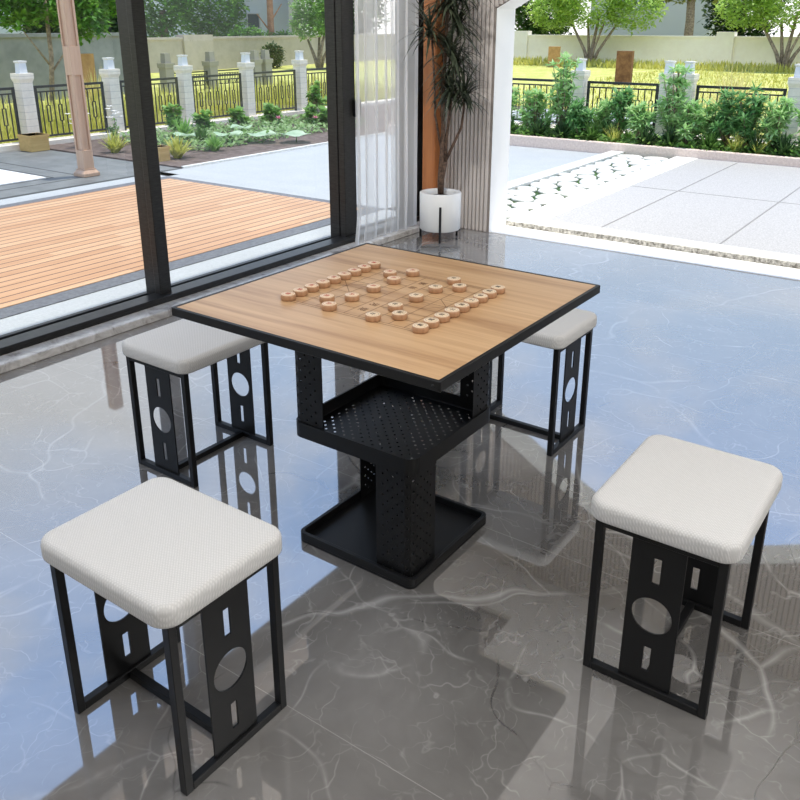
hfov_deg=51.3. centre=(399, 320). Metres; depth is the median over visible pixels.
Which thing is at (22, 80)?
gate post
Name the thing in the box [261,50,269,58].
lamp
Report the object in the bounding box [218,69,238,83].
fence panel
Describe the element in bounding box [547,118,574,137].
leaf plant
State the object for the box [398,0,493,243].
potted plant
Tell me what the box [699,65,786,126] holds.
clump
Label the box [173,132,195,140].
plant
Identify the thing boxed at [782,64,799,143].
gate post
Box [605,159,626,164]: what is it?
stepping stone
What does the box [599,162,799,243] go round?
joint
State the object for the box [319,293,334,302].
game piece
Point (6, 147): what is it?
kerb
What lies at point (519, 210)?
stepping stone
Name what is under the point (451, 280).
game piece
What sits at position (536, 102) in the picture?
leafy shrub
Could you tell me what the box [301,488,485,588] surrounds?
tray
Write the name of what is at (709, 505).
seat cushion
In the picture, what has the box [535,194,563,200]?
stepping stone
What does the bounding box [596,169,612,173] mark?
stepping stone
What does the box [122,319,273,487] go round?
stool
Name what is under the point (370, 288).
game piece
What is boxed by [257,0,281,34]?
pine tree
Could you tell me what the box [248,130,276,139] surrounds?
plant
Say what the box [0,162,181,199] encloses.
joint
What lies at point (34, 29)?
bushy tree
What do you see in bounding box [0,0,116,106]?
broadleaf tree
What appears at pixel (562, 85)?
leafy shrub
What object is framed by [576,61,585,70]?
lamp
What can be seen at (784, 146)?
leaf plant
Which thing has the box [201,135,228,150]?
spiky plant
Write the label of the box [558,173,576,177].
stepping stone
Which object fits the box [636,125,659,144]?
leaf plant
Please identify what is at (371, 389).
tray
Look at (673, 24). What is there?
house
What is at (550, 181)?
stepping stone
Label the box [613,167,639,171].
stepping stone
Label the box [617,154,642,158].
stepping stone
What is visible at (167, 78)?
fence panel
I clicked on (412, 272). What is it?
game piece
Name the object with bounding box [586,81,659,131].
fence panel
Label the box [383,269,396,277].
game piece
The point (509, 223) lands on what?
kerb face
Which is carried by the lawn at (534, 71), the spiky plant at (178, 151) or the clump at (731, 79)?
the clump at (731, 79)
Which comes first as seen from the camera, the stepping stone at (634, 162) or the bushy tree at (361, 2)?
the stepping stone at (634, 162)
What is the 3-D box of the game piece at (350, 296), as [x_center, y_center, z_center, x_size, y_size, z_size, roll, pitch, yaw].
[-0.129,-0.065,2.242,0.041,0.017,0.041,13,24,33]
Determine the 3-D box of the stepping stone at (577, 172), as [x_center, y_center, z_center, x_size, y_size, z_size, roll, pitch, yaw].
[1.876,-1.518,8.533,0.262,0.030,0.251,13,24,33]
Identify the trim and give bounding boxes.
[422,0,444,189]
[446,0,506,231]
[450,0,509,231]
[489,225,799,280]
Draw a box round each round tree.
[286,0,325,67]
[523,0,668,63]
[712,0,799,70]
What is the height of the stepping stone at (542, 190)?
0.030 m
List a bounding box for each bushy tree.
[9,0,118,32]
[107,0,250,37]
[300,0,389,34]
[515,0,582,34]
[697,0,788,35]
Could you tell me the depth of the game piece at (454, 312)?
2.11 m
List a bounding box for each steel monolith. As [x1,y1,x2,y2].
[81,53,96,102]
[546,46,560,67]
[613,51,634,85]
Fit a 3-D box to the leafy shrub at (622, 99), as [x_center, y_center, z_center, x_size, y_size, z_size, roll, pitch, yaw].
[2.686,-2.540,10.162,0.488,0.673,0.518,13,24,33]
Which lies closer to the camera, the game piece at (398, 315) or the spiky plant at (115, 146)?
the game piece at (398, 315)
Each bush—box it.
[223,25,296,35]
[260,40,285,68]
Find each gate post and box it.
[10,61,39,133]
[99,57,124,131]
[173,55,195,123]
[237,52,255,116]
[291,51,307,109]
[570,58,590,105]
[655,61,677,134]
[678,61,699,132]
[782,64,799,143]
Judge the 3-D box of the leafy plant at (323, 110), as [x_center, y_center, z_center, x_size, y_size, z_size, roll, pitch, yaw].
[-1.054,-3.086,12.466,0.432,0.338,0.390,-6,20,-16]
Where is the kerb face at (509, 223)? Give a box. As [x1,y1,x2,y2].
[506,221,799,268]
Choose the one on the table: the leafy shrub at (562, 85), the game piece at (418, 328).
the game piece at (418, 328)
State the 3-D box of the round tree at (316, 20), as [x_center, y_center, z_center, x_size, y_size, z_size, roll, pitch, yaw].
[-2.806,-10.401,29.497,2.759,2.893,1.857,-18,26,-41]
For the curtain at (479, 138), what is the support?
attached to the wall at (505, 26)
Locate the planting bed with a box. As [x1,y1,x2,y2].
[49,103,524,167]
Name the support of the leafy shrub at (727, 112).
on the soil
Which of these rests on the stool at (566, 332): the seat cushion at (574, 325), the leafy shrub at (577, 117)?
the seat cushion at (574, 325)
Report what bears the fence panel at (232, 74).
on the kerb at (6, 147)
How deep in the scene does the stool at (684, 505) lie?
1.87 m
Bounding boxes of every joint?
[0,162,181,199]
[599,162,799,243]
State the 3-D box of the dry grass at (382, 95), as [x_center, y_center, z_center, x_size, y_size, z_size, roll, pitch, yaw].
[-4.256,-3.487,13.421,3.419,0.599,12.586,13,24,33]
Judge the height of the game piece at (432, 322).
0.017 m
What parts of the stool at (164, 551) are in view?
frame, cut out plate, frame, cut out plate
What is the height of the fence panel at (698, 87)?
0.610 m
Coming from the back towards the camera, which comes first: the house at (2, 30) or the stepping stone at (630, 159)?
the house at (2, 30)
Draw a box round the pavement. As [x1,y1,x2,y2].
[0,109,652,334]
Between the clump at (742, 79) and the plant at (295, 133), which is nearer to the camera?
the plant at (295, 133)
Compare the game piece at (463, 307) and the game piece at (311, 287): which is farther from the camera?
the game piece at (311, 287)
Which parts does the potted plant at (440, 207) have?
pot leg, pot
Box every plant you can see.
[98,129,130,152]
[106,105,122,140]
[159,132,193,158]
[161,102,183,130]
[169,117,196,138]
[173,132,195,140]
[187,123,212,144]
[189,108,216,130]
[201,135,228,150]
[214,130,242,138]
[225,105,251,125]
[231,124,252,130]
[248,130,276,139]
[260,102,282,123]
[280,130,310,141]
[300,102,321,123]
[305,80,326,113]
[316,105,327,123]
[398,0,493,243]
[510,115,522,133]
[529,116,553,135]
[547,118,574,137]
[575,118,610,140]
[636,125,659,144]
[654,124,680,146]
[696,129,726,150]
[738,130,769,153]
[768,131,799,155]
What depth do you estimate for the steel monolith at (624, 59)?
21.84 m
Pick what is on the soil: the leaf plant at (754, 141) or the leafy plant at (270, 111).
the leaf plant at (754, 141)
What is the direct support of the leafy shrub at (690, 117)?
on the soil
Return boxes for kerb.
[0,99,390,152]
[514,121,797,145]
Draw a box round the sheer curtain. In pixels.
[354,0,418,244]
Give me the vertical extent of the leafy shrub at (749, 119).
0.795 m
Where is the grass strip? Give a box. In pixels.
[509,157,643,207]
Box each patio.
[0,150,174,197]
[548,159,799,255]
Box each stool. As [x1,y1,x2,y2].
[40,477,286,795]
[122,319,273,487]
[461,308,596,455]
[583,435,782,719]
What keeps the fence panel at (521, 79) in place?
on the kerb at (515, 121)
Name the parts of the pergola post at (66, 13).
post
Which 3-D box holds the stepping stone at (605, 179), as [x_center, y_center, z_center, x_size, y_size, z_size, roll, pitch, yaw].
[2.033,-1.386,8.163,0.171,0.030,0.216,13,24,33]
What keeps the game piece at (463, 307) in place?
on the table
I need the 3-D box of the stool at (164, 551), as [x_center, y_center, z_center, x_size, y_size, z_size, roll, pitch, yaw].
[-0.493,0.654,1.797,0.411,0.461,0.330,14,24,33]
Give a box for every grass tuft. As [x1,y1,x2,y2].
[604,122,626,141]
[727,134,744,151]
[746,132,773,153]
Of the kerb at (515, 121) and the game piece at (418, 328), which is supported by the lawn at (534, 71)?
the kerb at (515, 121)
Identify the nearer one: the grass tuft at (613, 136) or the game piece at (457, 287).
the game piece at (457, 287)
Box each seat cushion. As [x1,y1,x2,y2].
[40,477,281,628]
[122,319,264,373]
[522,308,596,348]
[591,435,782,563]
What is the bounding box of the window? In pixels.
[0,0,423,355]
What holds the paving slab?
on the patio at (59, 161)
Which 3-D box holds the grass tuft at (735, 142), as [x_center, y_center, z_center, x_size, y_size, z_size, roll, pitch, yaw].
[3.697,-1.979,9.171,0.354,0.272,0.318,13,24,33]
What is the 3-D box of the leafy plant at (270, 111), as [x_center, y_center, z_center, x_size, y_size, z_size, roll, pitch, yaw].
[-1.925,-3.084,12.427,0.395,0.360,0.418,-5,20,-14]
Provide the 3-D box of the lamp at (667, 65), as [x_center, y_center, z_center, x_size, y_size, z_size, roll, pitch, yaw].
[3.279,-3.072,10.123,0.100,0.118,0.100,13,24,33]
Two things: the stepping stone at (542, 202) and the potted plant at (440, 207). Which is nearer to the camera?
the potted plant at (440, 207)
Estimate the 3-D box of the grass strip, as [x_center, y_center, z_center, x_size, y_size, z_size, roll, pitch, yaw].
[1.746,-1.306,8.132,0.610,0.100,3.900,13,24,33]
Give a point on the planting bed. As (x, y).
(190, 157)
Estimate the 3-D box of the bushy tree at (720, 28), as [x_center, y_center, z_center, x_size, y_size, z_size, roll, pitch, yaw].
[14.980,-13.739,36.219,3.845,4.712,3.120,5,20,14]
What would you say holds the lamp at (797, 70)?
on the gate post at (793, 83)
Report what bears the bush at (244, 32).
on the lawn at (534, 71)
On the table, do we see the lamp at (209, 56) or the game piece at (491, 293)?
the game piece at (491, 293)
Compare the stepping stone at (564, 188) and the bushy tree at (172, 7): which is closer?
the stepping stone at (564, 188)
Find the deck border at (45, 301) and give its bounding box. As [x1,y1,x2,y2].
[0,176,383,318]
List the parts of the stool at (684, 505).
cut out plate, frame, cut out plate, frame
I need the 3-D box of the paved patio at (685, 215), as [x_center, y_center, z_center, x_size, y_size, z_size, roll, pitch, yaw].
[5.255,-0.500,5.817,7.450,0.136,3.820,13,24,33]
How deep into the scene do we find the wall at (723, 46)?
31.86 m
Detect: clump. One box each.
[65,67,101,104]
[698,59,747,110]
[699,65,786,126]
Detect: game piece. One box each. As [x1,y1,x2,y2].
[281,291,295,300]
[293,287,307,296]
[304,283,318,292]
[316,279,329,287]
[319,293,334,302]
[321,301,336,310]
[327,275,340,283]
[337,271,350,279]
[344,292,359,301]
[348,268,360,276]
[358,264,370,272]
[365,311,380,321]
[366,284,380,292]
[367,261,380,268]
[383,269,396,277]
[387,276,400,284]
[387,302,402,311]
[391,310,407,320]
[406,268,419,276]
[409,293,423,302]
[412,323,428,333]
[423,317,439,327]
[428,284,442,293]
[434,312,449,322]
[444,307,459,317]
[447,276,460,284]
[452,283,466,292]
[454,302,469,312]
[464,298,478,307]
[473,293,487,302]
[482,289,496,298]
[491,285,504,293]
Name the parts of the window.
sill, handle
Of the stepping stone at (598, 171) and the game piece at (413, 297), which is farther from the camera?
the stepping stone at (598, 171)
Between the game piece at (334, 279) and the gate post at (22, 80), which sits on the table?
the game piece at (334, 279)
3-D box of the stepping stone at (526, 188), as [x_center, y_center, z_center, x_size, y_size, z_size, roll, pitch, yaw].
[1.162,-1.210,7.670,0.196,0.030,0.192,13,24,33]
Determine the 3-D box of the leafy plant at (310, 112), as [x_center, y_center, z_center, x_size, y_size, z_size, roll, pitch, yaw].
[-1.321,-3.083,12.423,0.334,0.361,0.440,-4,20,-11]
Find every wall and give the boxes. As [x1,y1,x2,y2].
[0,32,124,103]
[147,34,390,72]
[388,125,799,166]
[444,0,528,230]
[513,31,799,68]
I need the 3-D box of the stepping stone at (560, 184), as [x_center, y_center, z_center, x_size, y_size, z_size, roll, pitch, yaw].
[1.587,-1.291,7.898,0.195,0.030,0.198,13,24,33]
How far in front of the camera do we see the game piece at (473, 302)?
2.18 m
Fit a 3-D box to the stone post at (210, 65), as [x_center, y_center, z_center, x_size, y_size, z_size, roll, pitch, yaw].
[-4.677,-6.193,20.594,0.300,0.880,0.300,13,24,33]
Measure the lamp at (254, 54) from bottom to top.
0.220 m
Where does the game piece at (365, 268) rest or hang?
on the table
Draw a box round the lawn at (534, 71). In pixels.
[0,60,794,142]
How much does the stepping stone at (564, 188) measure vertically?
0.030 m
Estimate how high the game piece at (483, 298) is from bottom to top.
0.017 m
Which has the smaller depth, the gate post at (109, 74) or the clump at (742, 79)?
the gate post at (109, 74)
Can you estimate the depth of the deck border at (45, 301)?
5.57 m
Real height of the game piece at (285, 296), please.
0.017 m
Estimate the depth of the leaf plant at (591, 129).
10.12 m
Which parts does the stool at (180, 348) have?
cut out plate, frame, cut out plate, frame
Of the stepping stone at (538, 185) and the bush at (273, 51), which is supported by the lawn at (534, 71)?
the bush at (273, 51)
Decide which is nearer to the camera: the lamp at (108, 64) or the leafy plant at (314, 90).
the lamp at (108, 64)
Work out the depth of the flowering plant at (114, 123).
10.52 m
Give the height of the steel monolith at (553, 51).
0.740 m
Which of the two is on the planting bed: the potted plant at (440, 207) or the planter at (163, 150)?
the planter at (163, 150)
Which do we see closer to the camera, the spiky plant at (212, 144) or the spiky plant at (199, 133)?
the spiky plant at (212, 144)
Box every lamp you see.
[15,63,27,73]
[103,60,114,68]
[160,53,170,62]
[178,57,187,65]
[205,52,214,60]
[241,54,249,61]
[250,50,258,58]
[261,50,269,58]
[295,52,303,59]
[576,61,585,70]
[664,63,674,73]
[685,64,694,73]
[794,67,799,77]
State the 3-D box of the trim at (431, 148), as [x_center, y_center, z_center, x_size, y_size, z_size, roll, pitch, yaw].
[0.242,-2.045,5.887,0.115,2.800,0.114,13,24,33]
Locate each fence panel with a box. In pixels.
[0,87,20,141]
[33,82,108,136]
[119,77,180,130]
[174,71,207,85]
[192,73,242,117]
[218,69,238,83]
[253,70,296,112]
[306,68,326,104]
[511,78,571,122]
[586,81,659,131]
[695,85,786,137]
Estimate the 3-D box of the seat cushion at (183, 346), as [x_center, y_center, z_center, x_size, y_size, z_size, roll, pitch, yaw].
[-0.690,0.064,2.840,0.330,0.050,0.411,14,24,33]
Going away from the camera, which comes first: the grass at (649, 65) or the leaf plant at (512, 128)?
the leaf plant at (512, 128)
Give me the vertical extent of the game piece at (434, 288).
0.017 m
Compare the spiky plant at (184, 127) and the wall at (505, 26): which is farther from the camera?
the spiky plant at (184, 127)
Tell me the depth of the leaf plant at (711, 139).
9.34 m
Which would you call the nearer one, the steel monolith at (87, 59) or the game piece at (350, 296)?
the game piece at (350, 296)
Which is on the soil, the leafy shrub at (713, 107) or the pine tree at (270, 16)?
the leafy shrub at (713, 107)
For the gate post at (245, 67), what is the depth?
13.11 m
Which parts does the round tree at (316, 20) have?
crown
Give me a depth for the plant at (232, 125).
11.50 m
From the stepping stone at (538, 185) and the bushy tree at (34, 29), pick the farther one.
the bushy tree at (34, 29)
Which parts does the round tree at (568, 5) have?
crown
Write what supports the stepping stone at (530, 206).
on the grass strip
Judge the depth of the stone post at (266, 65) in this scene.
21.97 m
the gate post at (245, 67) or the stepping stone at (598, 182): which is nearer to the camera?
the stepping stone at (598, 182)
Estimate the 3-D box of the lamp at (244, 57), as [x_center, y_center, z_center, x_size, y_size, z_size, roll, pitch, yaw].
[-2.417,-4.108,13.032,0.100,0.118,0.100,13,24,33]
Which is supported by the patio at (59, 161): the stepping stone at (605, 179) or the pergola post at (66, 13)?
the pergola post at (66, 13)
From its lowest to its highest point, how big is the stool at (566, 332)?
0.461 m
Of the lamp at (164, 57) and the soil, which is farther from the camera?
the lamp at (164, 57)
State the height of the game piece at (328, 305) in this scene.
0.017 m
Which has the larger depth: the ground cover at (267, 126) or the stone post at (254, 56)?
the stone post at (254, 56)
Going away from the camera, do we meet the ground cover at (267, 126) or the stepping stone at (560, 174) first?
the stepping stone at (560, 174)
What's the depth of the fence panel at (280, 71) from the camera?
13.73 m
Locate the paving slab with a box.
[0,169,45,184]
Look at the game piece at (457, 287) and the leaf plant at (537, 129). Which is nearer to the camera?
the game piece at (457, 287)
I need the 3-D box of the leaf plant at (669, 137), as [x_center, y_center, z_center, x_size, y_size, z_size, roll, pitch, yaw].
[3.110,-2.155,9.636,0.440,0.290,0.492,9,21,23]
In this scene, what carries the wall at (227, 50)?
on the lawn at (534, 71)
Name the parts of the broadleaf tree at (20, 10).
crown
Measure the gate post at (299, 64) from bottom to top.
1.030 m
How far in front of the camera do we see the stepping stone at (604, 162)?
9.01 m
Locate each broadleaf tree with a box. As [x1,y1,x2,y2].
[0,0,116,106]
[656,0,717,35]
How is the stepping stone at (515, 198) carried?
on the grass strip
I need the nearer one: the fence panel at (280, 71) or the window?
the window
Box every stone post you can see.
[157,53,175,92]
[201,52,218,88]
[250,50,262,85]
[261,50,272,84]
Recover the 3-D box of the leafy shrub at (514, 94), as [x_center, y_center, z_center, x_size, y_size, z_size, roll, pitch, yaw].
[1.357,-2.791,10.937,0.509,0.628,0.602,-1,20,-2]
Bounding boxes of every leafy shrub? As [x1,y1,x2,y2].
[511,85,519,121]
[516,86,554,131]
[545,51,585,127]
[563,96,598,138]
[582,98,618,134]
[605,84,635,134]
[624,100,658,142]
[651,62,695,132]
[663,95,708,144]
[696,97,727,139]
[705,85,744,146]
[725,80,771,147]
[757,96,799,152]
[788,107,799,148]
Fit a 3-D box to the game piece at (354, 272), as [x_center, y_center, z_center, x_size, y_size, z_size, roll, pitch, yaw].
[-0.135,-0.145,2.467,0.041,0.017,0.041,13,24,33]
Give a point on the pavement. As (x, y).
(305, 171)
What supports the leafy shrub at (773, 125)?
on the soil
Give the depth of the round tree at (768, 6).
28.21 m
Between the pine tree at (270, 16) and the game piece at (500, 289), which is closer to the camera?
the game piece at (500, 289)
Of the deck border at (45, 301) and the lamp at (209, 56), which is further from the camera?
the lamp at (209, 56)
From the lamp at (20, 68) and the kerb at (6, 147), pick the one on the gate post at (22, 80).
the lamp at (20, 68)
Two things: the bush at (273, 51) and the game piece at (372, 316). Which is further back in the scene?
the bush at (273, 51)
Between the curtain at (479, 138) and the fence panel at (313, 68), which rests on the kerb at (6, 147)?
the fence panel at (313, 68)
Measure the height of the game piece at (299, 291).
0.017 m
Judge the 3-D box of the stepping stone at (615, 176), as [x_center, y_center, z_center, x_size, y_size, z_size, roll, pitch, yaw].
[2.098,-1.449,8.340,0.269,0.030,0.248,13,24,33]
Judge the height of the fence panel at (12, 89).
0.680 m
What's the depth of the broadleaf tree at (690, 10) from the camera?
34.28 m
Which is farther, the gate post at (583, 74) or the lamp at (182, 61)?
the lamp at (182, 61)
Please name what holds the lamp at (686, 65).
on the gate post at (693, 77)
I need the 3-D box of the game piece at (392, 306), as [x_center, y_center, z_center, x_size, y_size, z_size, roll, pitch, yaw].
[-0.012,-0.037,2.164,0.041,0.017,0.041,13,24,33]
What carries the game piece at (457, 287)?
on the table
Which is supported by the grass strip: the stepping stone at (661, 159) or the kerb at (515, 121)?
the stepping stone at (661, 159)
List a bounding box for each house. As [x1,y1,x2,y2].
[0,10,23,33]
[95,0,300,36]
[589,0,741,35]
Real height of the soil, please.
0.200 m
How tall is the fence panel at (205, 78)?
0.390 m
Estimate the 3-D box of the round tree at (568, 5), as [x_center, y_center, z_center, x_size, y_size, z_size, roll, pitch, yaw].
[7.385,-11.869,31.805,5.658,4.113,3.235,7,21,18]
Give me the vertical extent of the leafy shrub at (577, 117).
0.518 m
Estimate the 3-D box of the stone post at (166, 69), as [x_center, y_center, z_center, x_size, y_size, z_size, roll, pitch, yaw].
[-5.472,-5.818,19.543,0.300,0.880,0.300,13,24,33]
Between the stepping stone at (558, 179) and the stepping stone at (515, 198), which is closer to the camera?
the stepping stone at (515, 198)
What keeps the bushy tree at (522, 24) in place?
on the lawn at (534, 71)
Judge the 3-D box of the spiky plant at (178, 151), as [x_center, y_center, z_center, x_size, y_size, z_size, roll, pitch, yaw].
[-2.495,-1.999,9.438,0.496,0.309,0.465,-7,21,-19]
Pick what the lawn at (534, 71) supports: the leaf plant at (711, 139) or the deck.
the deck
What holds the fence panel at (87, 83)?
on the kerb at (6, 147)
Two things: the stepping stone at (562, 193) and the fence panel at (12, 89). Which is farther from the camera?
the fence panel at (12, 89)
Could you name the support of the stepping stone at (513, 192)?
on the grass strip
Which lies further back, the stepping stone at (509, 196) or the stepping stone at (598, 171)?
the stepping stone at (598, 171)
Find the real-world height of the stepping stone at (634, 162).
0.030 m
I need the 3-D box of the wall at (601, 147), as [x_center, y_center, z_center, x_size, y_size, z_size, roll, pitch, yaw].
[4.642,-1.496,8.481,11.750,0.225,0.100,13,24,33]
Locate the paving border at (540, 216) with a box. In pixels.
[506,151,799,262]
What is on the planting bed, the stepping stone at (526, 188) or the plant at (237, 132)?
the plant at (237, 132)
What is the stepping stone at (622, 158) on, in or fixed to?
on the grass strip
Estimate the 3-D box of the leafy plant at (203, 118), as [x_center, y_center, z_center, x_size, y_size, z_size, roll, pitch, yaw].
[-2.753,-2.815,11.713,0.348,0.347,0.378,13,24,33]
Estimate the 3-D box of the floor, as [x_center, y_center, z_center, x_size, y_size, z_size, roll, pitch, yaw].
[0.543,0.807,2.234,6.300,0.120,7.700,13,24,33]
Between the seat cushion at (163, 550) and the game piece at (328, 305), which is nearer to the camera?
the seat cushion at (163, 550)
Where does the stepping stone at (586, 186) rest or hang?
on the grass strip
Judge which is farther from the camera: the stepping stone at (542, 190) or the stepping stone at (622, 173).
the stepping stone at (622, 173)
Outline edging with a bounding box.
[181,109,525,168]
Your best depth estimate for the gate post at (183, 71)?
12.13 m
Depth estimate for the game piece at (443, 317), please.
2.07 m
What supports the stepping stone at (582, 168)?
on the grass strip
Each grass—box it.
[0,72,390,143]
[513,55,796,73]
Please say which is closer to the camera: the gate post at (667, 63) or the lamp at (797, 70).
the lamp at (797, 70)
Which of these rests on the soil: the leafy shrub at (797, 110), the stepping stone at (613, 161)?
the leafy shrub at (797, 110)
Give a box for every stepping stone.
[506,212,518,219]
[507,190,535,196]
[507,194,513,199]
[507,207,528,214]
[511,196,533,201]
[511,202,540,210]
[517,186,536,192]
[530,182,556,189]
[533,199,555,205]
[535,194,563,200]
[538,188,557,193]
[539,179,556,184]
[549,176,578,182]
[557,182,577,186]
[557,191,576,196]
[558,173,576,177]
[560,186,585,192]
[570,169,594,175]
[576,175,595,179]
[577,183,597,189]
[579,167,595,171]
[579,179,604,184]
[585,165,612,169]
[594,161,610,165]
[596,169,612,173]
[597,173,621,178]
[598,176,614,182]
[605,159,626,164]
[611,157,626,159]
[612,163,628,167]
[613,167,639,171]
[614,171,632,175]
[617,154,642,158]
[626,158,644,162]
[628,161,653,165]
[642,157,667,161]
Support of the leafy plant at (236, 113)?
on the planting bed
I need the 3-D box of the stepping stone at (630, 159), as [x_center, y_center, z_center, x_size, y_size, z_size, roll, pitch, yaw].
[2.629,-1.785,9.282,0.200,0.030,0.192,13,24,33]
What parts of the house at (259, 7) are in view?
pane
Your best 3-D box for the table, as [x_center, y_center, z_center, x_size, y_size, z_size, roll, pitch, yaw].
[-0.015,0.284,2.405,0.842,0.750,0.844,13,24,33]
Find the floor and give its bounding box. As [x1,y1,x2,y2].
[0,228,799,799]
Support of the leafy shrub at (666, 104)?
on the soil
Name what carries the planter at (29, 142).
on the patio at (59, 161)
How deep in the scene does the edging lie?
9.76 m
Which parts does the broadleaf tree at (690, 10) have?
crown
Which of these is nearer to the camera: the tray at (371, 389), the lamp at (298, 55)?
the tray at (371, 389)
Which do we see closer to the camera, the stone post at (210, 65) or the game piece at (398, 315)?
the game piece at (398, 315)
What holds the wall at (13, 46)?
on the lawn at (534, 71)
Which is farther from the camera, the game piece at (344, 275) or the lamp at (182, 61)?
the lamp at (182, 61)
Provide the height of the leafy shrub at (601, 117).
0.522 m
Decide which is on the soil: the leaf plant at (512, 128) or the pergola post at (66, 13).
the leaf plant at (512, 128)
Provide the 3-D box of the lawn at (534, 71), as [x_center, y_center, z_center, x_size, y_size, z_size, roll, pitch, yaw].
[1.715,-2.944,12.981,130.000,0.130,140.000,13,24,33]
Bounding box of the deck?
[0,178,362,308]
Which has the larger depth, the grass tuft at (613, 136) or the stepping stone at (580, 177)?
the grass tuft at (613, 136)
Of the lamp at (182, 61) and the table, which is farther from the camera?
the lamp at (182, 61)
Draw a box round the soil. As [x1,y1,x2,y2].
[514,132,798,156]
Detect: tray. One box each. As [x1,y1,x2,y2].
[296,375,489,475]
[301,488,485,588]
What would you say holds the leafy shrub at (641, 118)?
on the soil
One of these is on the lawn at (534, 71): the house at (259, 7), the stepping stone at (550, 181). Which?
the house at (259, 7)
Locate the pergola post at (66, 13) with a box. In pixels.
[56,0,99,177]
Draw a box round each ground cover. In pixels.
[109,113,364,149]
[510,122,799,157]
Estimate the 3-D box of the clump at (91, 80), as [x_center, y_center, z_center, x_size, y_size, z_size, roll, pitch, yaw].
[-5.583,-4.236,15.073,1.241,0.900,1.392,13,24,33]
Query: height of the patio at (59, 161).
0.116 m
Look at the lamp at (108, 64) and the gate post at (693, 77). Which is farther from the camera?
the lamp at (108, 64)
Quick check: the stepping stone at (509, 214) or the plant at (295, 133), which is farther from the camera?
the plant at (295, 133)
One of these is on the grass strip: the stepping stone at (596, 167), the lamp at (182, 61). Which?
the stepping stone at (596, 167)
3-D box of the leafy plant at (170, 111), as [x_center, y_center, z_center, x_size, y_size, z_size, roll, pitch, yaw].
[-3.122,-2.800,11.503,0.445,0.443,0.354,13,24,33]
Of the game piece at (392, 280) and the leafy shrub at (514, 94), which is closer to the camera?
the game piece at (392, 280)
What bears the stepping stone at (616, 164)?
on the grass strip
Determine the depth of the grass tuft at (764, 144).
9.06 m
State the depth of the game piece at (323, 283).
2.34 m
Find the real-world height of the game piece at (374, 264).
0.017 m
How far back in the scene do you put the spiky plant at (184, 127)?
11.02 m
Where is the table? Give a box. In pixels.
[171,243,599,588]
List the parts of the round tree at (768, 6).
crown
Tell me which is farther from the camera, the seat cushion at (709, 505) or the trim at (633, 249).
the trim at (633, 249)

